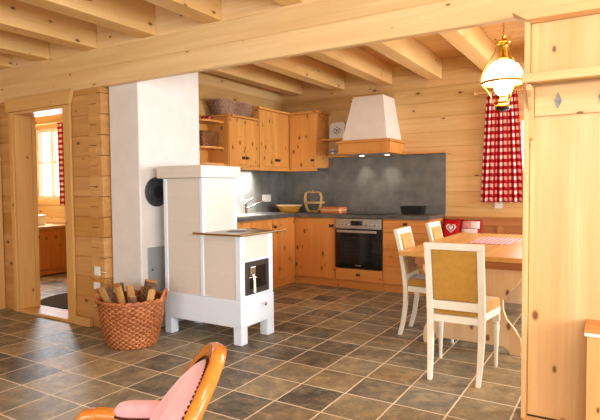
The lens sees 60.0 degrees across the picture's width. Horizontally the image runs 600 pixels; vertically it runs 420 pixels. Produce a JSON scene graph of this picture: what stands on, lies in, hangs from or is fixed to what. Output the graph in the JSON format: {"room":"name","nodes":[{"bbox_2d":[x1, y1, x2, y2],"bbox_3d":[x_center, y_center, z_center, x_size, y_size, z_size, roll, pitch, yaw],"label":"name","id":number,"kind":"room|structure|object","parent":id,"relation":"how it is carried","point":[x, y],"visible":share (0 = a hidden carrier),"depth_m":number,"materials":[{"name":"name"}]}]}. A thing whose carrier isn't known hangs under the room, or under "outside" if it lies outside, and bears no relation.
{"room":"traditional dwelling","nodes":[
{"label":"traditional dwelling","id":0,"kind":"room"},
{"bbox_2d":[0,89,97,325],"bbox_3d":[-2.556,-0.028,5.356,1.505,2.234,0.195,1,3,31],"label":"wall partition","id":1,"kind":"structure","parent":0,"point":[79,104],"depth_m":4.98,"materials":[{"name":"beige wood"}]},
{"bbox_2d":[5,88,76,322],"bbox_3d":[-2.556,-0.035,5.342,1.119,2.250,0.260,1,3,31],"label":"door frame","id":2,"kind":"structure","parent":1,"relation":"in","point":[21,123],"depth_m":5.50,"materials":[{"name":"brown wood"}]},
{"bbox_2d":[74,315,92,326],"bbox_3d":[-2.071,1.060,4.970,0.245,0.084,0.039,1,3,31],"label":"baseboard","id":3,"kind":"structure","parent":1,"relation":"attached to","point":[78,319],"depth_m":4.94,"materials":[{"name":"brown wood"}]},
{"bbox_2d":[35,114,65,223],"bbox_3d":[-2.920,-0.467,7.828,4.260,2.900,0.140,1,3,31],"label":"wall","id":4,"kind":"structure","parent":0,"point":[55,213],"depth_m":8.44,"materials":[{"name":"beige wood"}]},
{"bbox_2d":[35,123,59,203],"bbox_3d":[-4.053,-0.747,8.401,1.000,1.310,0.034,1,3,31],"label":"trim","id":5,"kind":"structure","parent":4,"relation":"attached to","point":[40,201],"depth_m":8.41,"materials":[{"name":"brown wood"}]},
{"bbox_2d":[36,128,59,198],"bbox_3d":[-4.012,-0.751,8.468,0.840,1.150,0.060,1,3,31],"label":"window","id":6,"kind":"structure","parent":4,"relation":"in","point":[52,131],"depth_m":8.49,"materials":[{"name":"beige paint"}]},
{"bbox_2d":[35,121,64,205],"bbox_3d":[-4.038,-0.730,8.309,1.161,1.315,0.041,1,3,31],"label":"curtain","id":7,"kind":"object","parent":4,"relation":"hanging from","point":[60,123],"visible":0.44,"depth_m":8.12,"materials":[{"name":"red fabric"}]},
{"bbox_2d":[88,87,113,327],"bbox_3d":[-1.832,-0.015,4.918,0.182,2.230,0.221,1,3,31],"label":"wall","id":8,"kind":"structure","parent":0,"point":[98,97],"depth_m":4.82,"materials":[{"name":"beige wood"}]},
{"bbox_2d":[93,282,100,288],"bbox_3d":[-1.891,0.707,4.840,0.090,0.070,0.014,1,3,31],"label":"power outlet","id":9,"kind":"object","parent":8,"relation":"attached to","point":[96,284],"visible":0.88,"depth_m":4.83,"materials":[{"name":"white plastic"}]},
{"bbox_2d":[94,266,100,275],"bbox_3d":[-1.884,0.567,4.829,0.080,0.080,0.014,1,3,31],"label":"power outlet","id":10,"kind":"object","parent":8,"relation":"attached to","point":[97,271],"visible":1,"depth_m":4.82,"materials":[{"name":"white plastic"}]},
{"bbox_2d":[104,72,282,211],"bbox_3d":[-1.150,-0.423,6.505,0.140,2.900,3.220,1,3,31],"label":"wall","id":11,"kind":"structure","parent":0,"point":[210,86],"depth_m":6.76,"materials":[{"name":"beige wood"}]},
{"bbox_2d":[199,115,223,164],"bbox_3d":[-1.124,-0.836,6.140,0.269,0.605,0.378,1,3,31],"label":"shelf unit","id":12,"kind":"object","parent":11,"relation":"attached to","point":[203,123],"visible":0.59,"depth_m":6.23,"materials":[{"name":"brown wood"}]},
{"bbox_2d":[199,130,218,146],"bbox_3d":[-1.119,-0.839,6.149,0.211,0.180,0.331,1,3,31],"label":"basket","id":13,"kind":"object","parent":12,"relation":"on","point":[206,138],"visible":0.66,"depth_m":6.05,"materials":[{"name":"brown wicker"}]},
{"bbox_2d":[208,114,259,169],"bbox_3d":[-0.828,-0.830,6.522,0.377,0.655,0.638,1,3,31],"label":"upper cabinet","id":14,"kind":"object","parent":11,"relation":"attached to","point":[238,135],"visible":0.87,"depth_m":6.34,"materials":[{"name":"brown wood"}]},
{"bbox_2d":[207,98,255,116],"bbox_3d":[-0.845,-1.250,6.502,0.286,0.181,0.756,1,3,31],"label":"basket","id":15,"kind":"object","parent":14,"relation":"on","point":[218,106],"visible":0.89,"depth_m":6.29,"materials":[{"name":"brown wicker"}]},
{"bbox_2d":[236,170,283,213],"bbox_3d":[-0.783,-0.256,6.957,0.020,0.617,2.079,1,3,31],"label":"backsplash","id":16,"kind":"structure","parent":11,"relation":"attached to","point":[250,184],"depth_m":7.29,"materials":[{"name":"stone"}]},
{"bbox_2d":[262,195,270,201],"bbox_3d":[-0.475,-0.169,7.431,0.014,0.100,0.200,1,3,31],"label":"power outlet","id":17,"kind":"object","parent":16,"relation":"attached to","point":[267,198],"visible":0.94,"depth_m":7.42,"materials":[{"name":"white plastic"}]},
{"bbox_2d":[251,106,330,171],"bbox_3d":[-0.198,-0.945,7.135,0.814,0.820,1.109,1,3,31],"label":"upper cabinet","id":18,"kind":"object","parent":11,"relation":"attached to","point":[288,142],"visible":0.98,"depth_m":7.15,"materials":[{"name":"brown wood"}]},
{"bbox_2d":[0,272,555,419],"bbox_3d":[-1.496,1.236,2.965,12.000,0.100,10.200,1,3,31],"label":"floor","id":19,"kind":"structure","parent":0,"point":[331,353],"depth_m":3.79,"materials":[{"name":"tile"}]},
{"bbox_2d":[38,223,66,275],"bbox_3d":[-4.019,0.599,8.054,0.740,0.730,0.635,1,3,31],"label":"vanity cabinet","id":20,"kind":"object","parent":19,"relation":"on","point":[52,237],"visible":0.32,"depth_m":7.85,"materials":[{"name":"brown wood"}]},
{"bbox_2d":[38,223,65,228],"bbox_3d":[-4.022,0.252,8.039,0.740,0.035,0.635,1,3,31],"label":"countertop","id":21,"kind":"structure","parent":20,"relation":"on","point":[48,225],"depth_m":7.93,"materials":[{"name":"brown wood"}]},
{"bbox_2d":[38,215,45,224],"bbox_3d":[-4.164,0.156,7.995,0.399,0.158,0.319,1,3,31],"label":"basin","id":22,"kind":"object","parent":21,"relation":"in","point":[41,218],"visible":0.23,"depth_m":7.97,"materials":[{"name":"white ceramic"}]},
{"bbox_2d":[41,293,67,308],"bbox_3d":[-2.531,1.048,6.165,1.030,0.011,1.030,1,3,31],"label":"floor mat","id":23,"kind":"object","parent":19,"relation":"on","point":[60,301],"visible":0.15,"depth_m":5.98,"materials":[{"name":"black fabric"}]},
{"bbox_2d":[94,288,167,350],"bbox_3d":[-1.412,0.888,4.367,0.570,0.470,0.571,-2,3,-27],"label":"basket","id":24,"kind":"object","parent":19,"relation":"on","point":[128,326],"visible":0.93,"depth_m":4.17,"materials":[{"name":"wicker"}]},
{"bbox_2d":[98,284,116,303],"bbox_3d":[-1.544,0.807,4.277,0.213,0.386,0.122,-1,3,-15],"label":"log","id":25,"kind":"object","parent":24,"relation":"in","point":[106,293],"visible":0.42,"depth_m":4.24,"materials":[{"name":"brown wood"}]},
{"bbox_2d":[114,285,125,303],"bbox_3d":[-1.427,0.816,4.223,0.151,0.408,0.070,-1,3,-18],"label":"log","id":26,"kind":"object","parent":24,"relation":"in","point":[118,289],"visible":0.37,"depth_m":4.19,"materials":[{"name":"beige wood"}]},
{"bbox_2d":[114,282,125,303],"bbox_3d":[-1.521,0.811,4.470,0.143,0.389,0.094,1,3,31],"label":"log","id":27,"kind":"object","parent":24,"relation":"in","point":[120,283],"visible":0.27,"depth_m":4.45,"materials":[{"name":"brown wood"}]},
{"bbox_2d":[126,285,134,297],"bbox_3d":[-1.409,0.831,4.404,0.126,0.393,0.056,1,3,31],"label":"log","id":28,"kind":"object","parent":24,"relation":"in","point":[129,288],"visible":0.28,"depth_m":4.39,"materials":[{"name":"beige wood"}]},
{"bbox_2d":[128,295,136,302],"bbox_3d":[-1.362,0.856,4.227,0.071,0.319,0.058,1,3,31],"label":"log","id":29,"kind":"object","parent":24,"relation":"in","point":[132,299],"visible":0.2,"depth_m":4.20,"materials":[{"name":"brown wood"}]},
{"bbox_2d":[140,279,156,302],"bbox_3d":[-1.289,0.809,4.381,0.191,0.449,0.103,-1,3,-6],"label":"log","id":30,"kind":"object","parent":24,"relation":"in","point":[149,284],"visible":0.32,"depth_m":4.35,"materials":[{"name":"brown wood"}]},
{"bbox_2d":[147,288,155,301],"bbox_3d":[-1.247,0.818,4.288,0.126,0.342,0.073,0,3,0],"label":"log","id":31,"kind":"object","parent":24,"relation":"in","point":[151,293],"visible":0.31,"depth_m":4.26,"materials":[{"name":"brown wood"}]},
{"bbox_2d":[74,342,226,419],"bbox_3d":[-0.530,0.794,1.268,0.709,0.898,0.584,-1,3,-10],"label":"armchair","id":32,"kind":"object","parent":19,"relation":"on","point":[189,398],"visible":1,"depth_m":1.28,"materials":[{"name":"pink fabric"}]},
{"bbox_2d":[109,72,199,326],"bbox_3d":[-1.372,-0.358,5.044,0.421,2.898,0.790,1,3,31],"label":"chimney","id":33,"kind":"object","parent":19,"relation":"on","point":[154,123],"visible":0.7,"depth_m":4.75,"materials":[{"name":"white paint"}]},
{"bbox_2d":[157,165,285,345],"bbox_3d":[-0.706,0.355,4.673,0.977,1.496,0.664,1,3,31],"label":"stove","id":34,"kind":"object","parent":19,"relation":"on","point":[217,272],"visible":1,"depth_m":4.50,"materials":[{"name":"glazed ceramic tile"},{"name":"white plaster"},{"name":"cast iron"}]},
{"bbox_2d":[237,219,271,229],"bbox_3d":[-0.801,0.579,6.347,0.605,0.904,0.850,1,3,31],"label":"base cabinet","id":35,"kind":"object","parent":19,"relation":"on","point":[259,224],"visible":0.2,"depth_m":6.28,"materials":[{"name":"brown wood"}]},
{"bbox_2d":[271,217,336,288],"bbox_3d":[-0.032,0.541,7.055,1.182,0.904,1.156,1,3,31],"label":"base cabinet","id":36,"kind":"object","parent":19,"relation":"on","point":[304,252],"visible":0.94,"depth_m":6.85,"materials":[{"name":"brown wood"}]},
{"bbox_2d":[237,211,444,221],"bbox_3d":[0.263,0.095,6.325,2.432,0.043,2.058,1,3,31],"label":"countertop","id":37,"kind":"structure","parent":36,"relation":"on","point":[401,216],"depth_m":6.48,"materials":[{"name":"stone"}]},
{"bbox_2d":[243,197,264,213],"bbox_3d":[-0.617,-0.062,6.924,0.060,0.214,0.346,2,4,45],"label":"tap","id":38,"kind":"object","parent":37,"relation":"on","point":[245,203],"visible":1,"depth_m":6.84,"materials":[{"name":"silver metal"}]},
{"bbox_2d":[237,212,287,217],"bbox_3d":[-0.658,0.064,6.569,0.450,0.011,1.200,1,3,31],"label":"sink","id":39,"kind":"object","parent":37,"relation":"in","point":[260,213],"visible":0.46,"depth_m":6.63,"materials":[{"name":"silver metal"}]},
{"bbox_2d":[276,204,302,211],"bbox_3d":[-0.153,-0.024,7.406,0.382,0.104,0.382,1,3,31],"label":"serving bowl","id":40,"kind":"object","parent":37,"relation":"on","point":[282,207],"visible":0.98,"depth_m":7.28,"materials":[{"name":"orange ceramic"}]},
{"bbox_2d":[304,190,325,211],"bbox_3d":[0.201,-0.122,7.256,0.313,0.309,0.308,1,3,31],"label":"holder","id":41,"kind":"object","parent":37,"relation":"on","point":[306,202],"visible":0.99,"depth_m":7.23,"materials":[{"name":"brown wood"}]},
{"bbox_2d":[304,201,325,203],"bbox_3d":[0.202,-0.105,7.256,0.310,0.025,0.308,1,3,31],"label":"tray","id":42,"kind":"object","parent":41,"relation":"on","point":[306,202],"depth_m":7.16,"materials":[{"name":"brown wood"}]},
{"bbox_2d":[320,206,346,212],"bbox_3d":[0.461,-0.004,7.126,0.330,0.079,0.210,1,3,31],"label":"baking dish","id":43,"kind":"object","parent":37,"relation":"on","point":[328,209],"visible":0.97,"depth_m":7.04,"materials":[{"name":"orange ceramic"}]},
{"bbox_2d":[343,212,393,214],"bbox_3d":[0.918,0.043,6.792,0.570,0.006,0.500,1,3,31],"label":"cooktop","id":44,"kind":"object","parent":37,"relation":"in","point":[364,213],"visible":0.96,"depth_m":6.71,"materials":[{"name":"black glass"}]},
{"bbox_2d":[400,206,426,214],"bbox_3d":[1.428,0.000,6.561,0.287,0.104,0.198,1,3,31],"label":"tin","id":45,"kind":"object","parent":37,"relation":"on","point":[418,210],"visible":0.98,"depth_m":6.48,"materials":[{"name":"black metal"}]},
{"bbox_2d":[336,267,383,291],"bbox_3d":[0.885,0.545,6.793,0.652,0.904,0.644,1,3,31],"label":"base cabinet","id":46,"kind":"object","parent":19,"relation":"on","point":[364,279],"visible":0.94,"depth_m":6.56,"materials":[{"name":"brown wood"}]},
{"bbox_2d":[335,218,382,270],"bbox_3d":[0.850,0.417,6.731,0.628,0.632,0.566,1,3,31],"label":"oven","id":47,"kind":"object","parent":46,"relation":"in","point":[358,241],"visible":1,"depth_m":6.51,"materials":[{"name":"black metal"}]},
{"bbox_2d":[383,218,443,295],"bbox_3d":[1.411,0.554,6.474,0.572,0.904,0.644,1,3,31],"label":"base cabinet","id":48,"kind":"object","parent":19,"relation":"on","point":[392,274],"visible":0.3,"depth_m":6.30,"materials":[{"name":"brown wood"}]},
{"bbox_2d":[393,226,453,342],"bbox_3d":[1.145,0.627,4.579,0.542,0.930,0.445,1,3,29],"label":"dining chair","id":49,"kind":"object","parent":19,"relation":"on","point":[403,235],"visible":0.67,"depth_m":4.53,"materials":[{"name":"beige paint"}]},
{"bbox_2d":[408,274,425,287],"bbox_3d":[1.196,0.623,4.550,0.425,0.068,0.442,1,3,29],"label":"seat cushion","id":50,"kind":"object","parent":49,"relation":"on","point":[416,280],"depth_m":4.50,"materials":[{"name":"yellow fabric"}]},
{"bbox_2d":[425,221,442,241],"bbox_3d":[1.596,0.593,5.280,0.542,0.930,0.445,1,3,31],"label":"dining chair","id":51,"kind":"object","parent":19,"relation":"on","point":[434,231],"visible":0.22,"depth_m":5.29,"materials":[{"name":"beige paint"}]},
{"bbox_2d":[399,232,521,355],"bbox_3d":[1.833,0.691,4.929,1.130,0.759,2.020,1,3,31],"label":"dining table","id":52,"kind":"object","parent":19,"relation":"on","point":[503,263],"visible":0.38,"depth_m":4.07,"materials":[{"name":"brown wood"}]},
{"bbox_2d":[467,237,521,244],"bbox_3d":[1.921,0.300,5.091,0.380,0.004,0.660,1,3,34],"label":"table runner","id":53,"kind":"object","parent":52,"relation":"on","point":[485,240],"visible":0.86,"depth_m":5.07,"materials":[{"name":"fabric"}]},
{"bbox_2d":[423,242,499,387],"bbox_3d":[1.118,0.670,3.610,0.445,0.930,0.542,1,3,29],"label":"dining chair","id":54,"kind":"object","parent":19,"relation":"on","point":[454,272],"visible":1,"depth_m":3.43,"materials":[{"name":"beige paint"}]},
{"bbox_2d":[435,296,499,316],"bbox_3d":[1.146,0.662,3.661,0.442,0.068,0.425,1,3,29],"label":"seat cushion","id":55,"kind":"object","parent":54,"relation":"on","point":[492,305],"depth_m":3.53,"materials":[{"name":"yellow fabric"}]},
{"bbox_2d":[445,216,522,234],"bbox_3d":[2.797,0.562,5.795,2.448,0.924,0.409,1,3,31],"label":"bench","id":56,"kind":"object","parent":19,"relation":"on","point":[492,225],"visible":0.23,"depth_m":6.20,"materials":[{"name":"brown wood"}]},
{"bbox_2d":[443,219,461,237],"bbox_3d":[1.863,0.331,6.390,0.220,0.440,0.148,1,3,31],"label":"cushion","id":57,"kind":"object","parent":56,"relation":"on","point":[450,227],"visible":0.57,"depth_m":6.37,"materials":[{"name":"red fabric"}]},
{"bbox_2d":[461,220,481,232],"bbox_3d":[2.062,0.337,6.285,0.240,0.433,0.141,1,3,31],"label":"cushion","id":58,"kind":"object","parent":56,"relation":"on","point":[467,226],"visible":0.41,"depth_m":6.26,"materials":[{"name":"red fabric"}]},
{"bbox_2d":[522,415,546,419],"bbox_3d":[1.359,1.161,2.803,0.295,0.013,0.100,1,3,31],"label":"trim","id":59,"kind":"structure","parent":19,"relation":"on","point":[526,417],"depth_m":2.87,"materials":[{"name":"brown wood"}]},
{"bbox_2d":[584,319,599,419],"bbox_3d":[1.775,0.883,2.478,0.737,0.591,0.231,1,3,31],"label":"bench","id":60,"kind":"object","parent":19,"relation":"on","point":[592,327],"visible":1,"depth_m":2.56,"materials":[{"name":"brown wood"}]},
{"bbox_2d":[0,0,584,102],"bbox_3d":[0.476,-1.418,3.356,8.720,0.665,0.060,1,3,31],"label":"ceiling beam","id":61,"kind":"structure","parent":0,"point":[247,31],"depth_m":3.87,"materials":[{"name":"brown wood"}]},
{"bbox_2d":[282,48,523,218],"bbox_3d":[2.842,-0.437,6.053,7.450,2.900,0.160,1,3,31],"label":"wall","id":62,"kind":"structure","parent":0,"point":[444,114],"depth_m":6.54,"materials":[{"name":"beige wood"}]},
{"bbox_2d":[284,168,328,210],"bbox_3d":[0.088,-0.292,7.632,0.764,0.617,0.019,1,3,31],"label":"backsplash","id":63,"kind":"structure","parent":62,"relation":"attached to","point":[296,183],"depth_m":7.61,"materials":[{"name":"stone"}]},
{"bbox_2d":[321,138,342,141],"bbox_3d":[0.515,-0.971,7.210,0.381,0.025,0.239,1,3,31],"label":"shelf","id":64,"kind":"object","parent":62,"relation":"attached to","point":[332,139],"visible":0.54,"depth_m":7.15,"materials":[{"name":"brown wood"}]},
{"bbox_2d":[329,122,344,138],"bbox_3d":[0.516,-1.105,7.231,0.230,0.228,0.051,1,3,31],"label":"decorative plate","id":65,"kind":"object","parent":64,"relation":"on","point":[337,130],"visible":0.97,"depth_m":7.22,"materials":[{"name":"white ceramic"}]},
{"bbox_2d":[336,94,405,155],"bbox_3d":[0.926,-1.092,6.780,0.760,0.753,0.534,1,3,31],"label":"range hood","id":66,"kind":"object","parent":62,"relation":"attached to","point":[372,126],"visible":0.98,"depth_m":6.63,"materials":[{"name":"paint"}]},
{"bbox_2d":[326,151,447,157],"bbox_3d":[1.112,-0.736,6.928,1.675,0.020,0.119,1,3,31],"label":"wall ledge","id":67,"kind":"object","parent":62,"relation":"attached to","point":[435,152],"visible":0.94,"depth_m":6.74,"materials":[{"name":"brown wood"}]},
{"bbox_2d":[329,153,445,213],"bbox_3d":[1.127,-0.346,6.996,1.667,0.763,0.019,1,3,31],"label":"backsplash","id":68,"kind":"structure","parent":62,"relation":"attached to","point":[368,183],"depth_m":6.95,"materials":[{"name":"stone"}]},
{"bbox_2d":[473,88,523,96],"bbox_3d":[2.611,-1.393,5.985,1.204,0.049,0.113,1,3,31],"label":"curtain rod","id":69,"kind":"object","parent":62,"relation":"attached to","point":[474,93],"visible":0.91,"depth_m":6.18,"materials":[{"name":"brown wood"}]},
{"bbox_2d":[480,90,522,202],"bbox_3d":[2.384,-0.736,6.118,0.502,1.301,0.051,1,3,31],"label":"curtain","id":70,"kind":"object","parent":69,"relation":"hanging from","point":[502,163],"visible":0.86,"depth_m":6.12,"materials":[{"name":"red fabric"}]},
{"bbox_2d":[495,202,502,207],"bbox_3d":[2.385,-0.071,6.246,0.090,0.100,0.014,1,3,31],"label":"power outlet","id":71,"kind":"object","parent":62,"relation":"attached to","point":[497,204],"visible":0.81,"depth_m":6.24,"materials":[{"name":"white plastic"}]},
{"bbox_2d":[520,115,523,142],"bbox_3d":[3.030,-0.627,5.894,1.070,0.950,0.060,1,3,31],"label":"window","id":72,"kind":"structure","parent":62,"relation":"in","point":[521,117],"depth_m":6.11,"materials":[{"name":"brown wood"}]},
{"bbox_2d":[304,20,524,71],"bbox_3d":[-1.522,-1.761,2.834,12.000,0.100,10.200,1,3,31],"label":"ceiling","id":73,"kind":"structure","parent":0,"point":[435,43],"depth_m":5.75,"materials":[{"name":"beige wood"}]},
{"bbox_2d":[0,53,11,68],"bbox_3d":[-4.730,-1.521,2.772,0.170,0.319,6.338,1,3,31],"label":"joist","id":74,"kind":"object","parent":73,"relation":"attached to","point":[5,59],"visible":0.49,"depth_m":5.39,"materials":[{"name":"brown wood"}]},
{"bbox_2d":[0,30,49,60],"bbox_3d":[-4.175,-1.511,2.434,0.170,0.319,6.338,1,3,31],"label":"joist","id":75,"kind":"object","parent":73,"relation":"attached to","point":[14,44],"visible":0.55,"depth_m":4.89,"materials":[{"name":"brown wood"}]},
{"bbox_2d":[0,0,96,50],"bbox_3d":[-3.569,-1.500,2.065,0.170,0.319,6.338,1,3,31],"label":"joist","id":76,"kind":"object","parent":73,"relation":"attached to","point":[16,16],"visible":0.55,"depth_m":4.33,"materials":[{"name":"brown wood"}]},
{"bbox_2d":[19,0,154,37],"bbox_3d":[-2.928,-1.488,1.675,0.170,0.319,6.338,1,3,31],"label":"joist","id":77,"kind":"object","parent":73,"relation":"attached to","point":[136,18],"visible":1,"depth_m":4.00,"materials":[{"name":"brown wood"}]},
{"bbox_2d":[144,0,220,23],"bbox_3d":[-2.322,-1.477,1.306,0.170,0.319,6.338,1,3,31],"label":"joist","id":78,"kind":"object","parent":73,"relation":"attached to","point":[203,11],"visible":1,"depth_m":3.79,"materials":[{"name":"brown wood"}]},
{"bbox_2d":[203,64,301,95],"bbox_3d":[-0.917,-1.738,6.205,0.170,0.249,3.376,1,3,31],"label":"joist","id":79,"kind":"object","parent":73,"relation":"attached to","point":[251,74],"visible":0.38,"depth_m":6.77,"materials":[{"name":"brown wood"}]},
{"bbox_2d":[272,0,302,5],"bbox_3d":[-1.698,-1.466,0.927,0.170,0.319,6.338,1,3,31],"label":"joist","id":80,"kind":"object","parent":73,"relation":"attached to","point":[280,2],"visible":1,"depth_m":3.60,"materials":[{"name":"brown wood"}]},
{"bbox_2d":[252,55,344,90],"bbox_3d":[-0.327,-1.727,5.846,0.170,0.249,3.376,1,3,31],"label":"joist","id":81,"kind":"object","parent":73,"relation":"attached to","point":[304,68],"visible":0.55,"depth_m":6.43,"materials":[{"name":"brown wood"}]},
{"bbox_2d":[307,47,391,85],"bbox_3d":[0.271,-1.716,5.482,0.170,0.249,3.376,1,3,31],"label":"joist","id":82,"kind":"object","parent":73,"relation":"attached to","point":[353,60],"visible":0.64,"depth_m":6.05,"materials":[{"name":"brown wood"}]},
{"bbox_2d":[366,38,441,79],"bbox_3d":[0.835,-1.706,5.139,0.170,0.249,3.376,1,3,31],"label":"joist","id":83,"kind":"object","parent":73,"relation":"attached to","point":[409,53],"visible":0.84,"depth_m":5.70,"materials":[{"name":"brown wood"}]},
{"bbox_2d":[439,27,498,71],"bbox_3d":[1.432,-1.695,4.776,0.170,0.249,3.376,1,3,31],"label":"joist","id":84,"kind":"object","parent":73,"relation":"attached to","point":[473,43],"visible":0.31,"depth_m":5.22,"materials":[{"name":"brown wood"}]},
{"bbox_2d":[480,22,523,111],"bbox_3d":[1.794,-1.346,4.586,0.374,0.951,0.377,1,3,31],"label":"pendant lamp","id":85,"kind":"object","parent":73,"relation":"hanging from","point":[503,74],"visible":0.8,"depth_m":4.54,"materials":[{"name":"polished brass"},{"name":"white opal glass"}]},
{"bbox_3d":[-4.911,-0.241,3.063,0.140,2.900,6.540,1,3,31],"label":"wall","id":86,"kind":"structure","parent":0,"visible":0},
{"bbox_2d":[0,153,5,309],"bbox_3d":[-3.262,-0.202,5.608,0.028,2.569,0.075,1,3,31],"label":"trim","id":87,"kind":"structure","parent":86,"relation":"attached to","point":[2,273],"depth_m":5.64,"materials":[{"name":"brown wood"}]},
{"bbox_3d":[2.757,0.072,2.056,3.425,2.234,0.030,1,3,31],"label":"wall pier","id":88,"kind":"object","parent":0,"visible":0},
{"bbox_2d":[512,0,599,419],"bbox_3d":[1.652,0.059,2.561,1.158,2.230,0.253,1,3,31],"label":"coat rack","id":89,"kind":"object","parent":88,"relation":"attached to","point":[560,78],"visible":1,"depth_m":2.79,"materials":[{"name":"brown wood"}]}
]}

